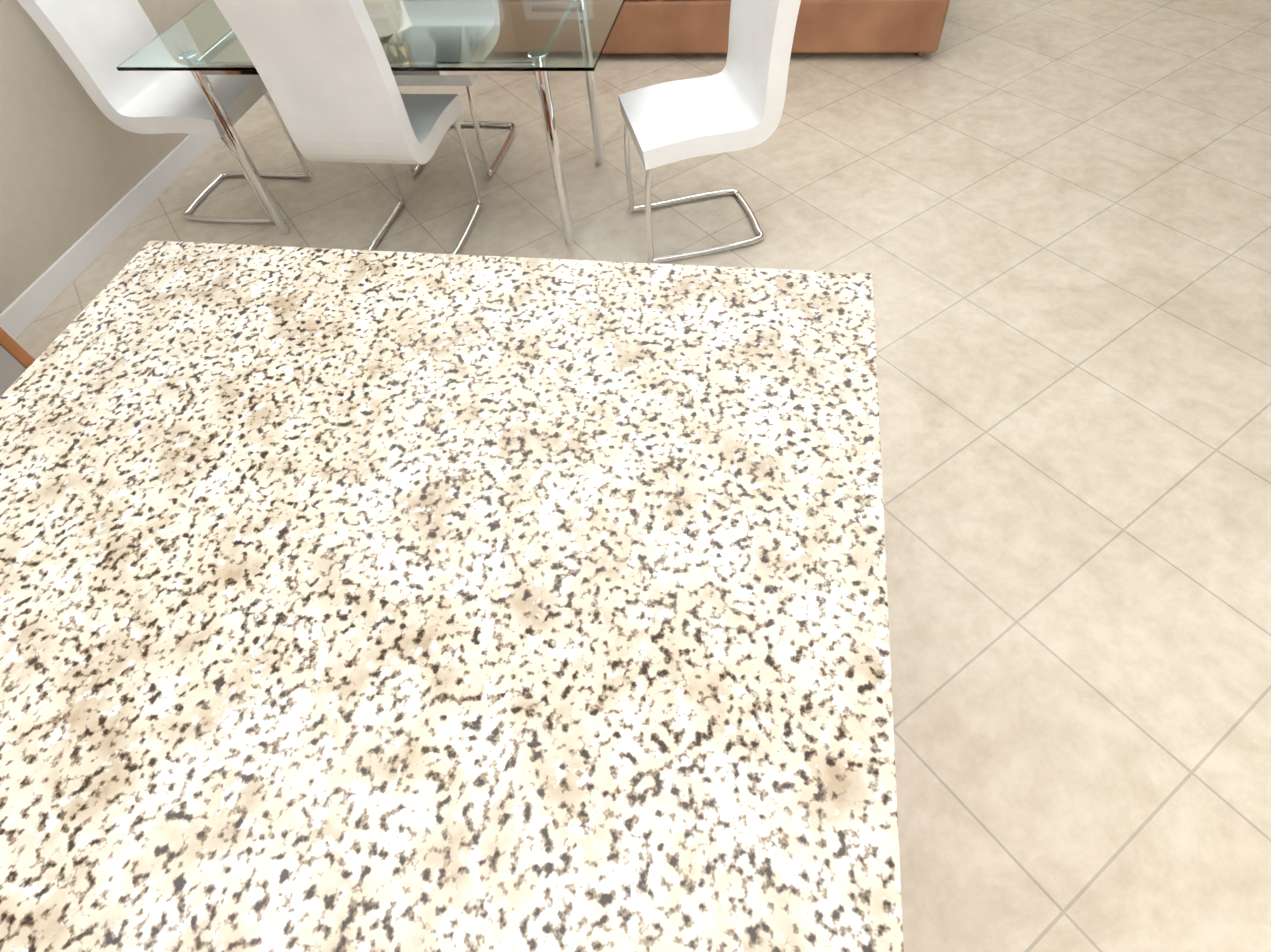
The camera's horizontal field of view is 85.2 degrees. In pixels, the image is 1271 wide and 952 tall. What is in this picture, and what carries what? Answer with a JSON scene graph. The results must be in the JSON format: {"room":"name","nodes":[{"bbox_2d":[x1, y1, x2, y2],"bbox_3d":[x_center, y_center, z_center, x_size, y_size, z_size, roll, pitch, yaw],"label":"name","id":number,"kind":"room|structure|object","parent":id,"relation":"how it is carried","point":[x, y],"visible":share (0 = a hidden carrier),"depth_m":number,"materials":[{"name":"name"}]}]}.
{"room":"dining room","nodes":[
{"label":"dining room","id":0,"kind":"room"},
{"bbox_2d":[0,0,203,313],"bbox_3d":[-2.547,-2.582,2.219,0.200,3.370,10.830,5,54,9],"label":"wall","id":1,"kind":"structure","parent":0,"point":[76,164],"depth_m":2.90,"materials":[{"name":"paint"}]},
{"bbox_2d":[0,134,217,339],"bbox_3d":[-2.009,-3.073,4.574,0.018,0.100,6.753,5,54,9],"label":"baseboard","id":2,"kind":"structure","parent":1,"relation":"attached to","point":[34,300],"depth_m":3.11,"materials":[{"name":"white"}]},
{"bbox_2d":[15,0,1270,951],"bbox_3d":[0.946,-1.231,3.066,7.050,0.100,10.830,5,54,9],"label":"floor","id":3,"kind":"structure","parent":0,"point":[1047,222],"depth_m":2.37,"materials":[{"name":"tile"}]},
{"bbox_2d":[0,335,31,396],"bbox_3d":[-2.376,-0.244,1.939,0.657,1.015,0.663,5,54,9],"label":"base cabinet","id":4,"kind":"object","parent":3,"relation":"on","point":[17,360],"depth_m":2.20,"materials":[{"name":"brown wood"}]},
{"bbox_2d":[17,0,311,223],"bbox_3d":[-1.933,-1.648,2.926,0.565,1.037,0.440,5,54,9],"label":"dining chair","id":5,"kind":"object","parent":3,"relation":"on","point":[95,43],"visible":0.88,"depth_m":2.84,"materials":[{"name":"white leather"}]},
{"bbox_2d":[214,0,482,253],"bbox_3d":[-0.973,-1.343,2.613,0.440,1.037,0.565,5,54,9],"label":"dining chair","id":6,"kind":"object","parent":3,"relation":"on","point":[324,70],"visible":0.92,"depth_m":2.30,"materials":[{"name":"white leather"}]},
{"bbox_2d":[116,0,624,246],"bbox_3d":[-0.907,-1.524,2.918,1.780,0.754,0.880,5,54,9],"label":"dining table","id":7,"kind":"object","parent":3,"relation":"on","point":[538,39],"visible":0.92,"depth_m":2.50,"materials":[{"name":"clear glass"}]},
{"bbox_2d":[0,240,903,951],"bbox_3d":[-0.399,0.380,1.360,1.530,0.915,1.388,5,54,9],"label":"kitchen island","id":8,"kind":"object","parent":3,"relation":"on","point":[360,600],"visible":1,"depth_m":0.92,"materials":[{"name":"beige stone"}]},
{"bbox_2d":[394,75,515,176],"bbox_3d":[-0.874,-1.956,3.058,0.440,1.037,0.565,5,54,9],"label":"dining chair","id":9,"kind":"object","parent":3,"relation":"on","point":[467,81],"visible":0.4,"depth_m":3.02,"materials":[{"name":"silver metal"}]},
{"bbox_2d":[618,0,800,262],"bbox_3d":[0.244,-1.371,2.524,0.565,1.037,0.440,-12,53,-4],"label":"dining chair","id":10,"kind":"object","parent":3,"relation":"on","point":[736,103],"visible":0.98,"depth_m":2.46,"materials":[{"name":"white leather"}]},
{"bbox_2d":[602,0,949,56],"bbox_3d":[0.387,-2.991,3.704,2.520,1.050,0.970,5,54,9],"label":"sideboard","id":11,"kind":"object","parent":3,"relation":"on","point":[822,26],"visible":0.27,"depth_m":3.65,"materials":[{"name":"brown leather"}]}
]}

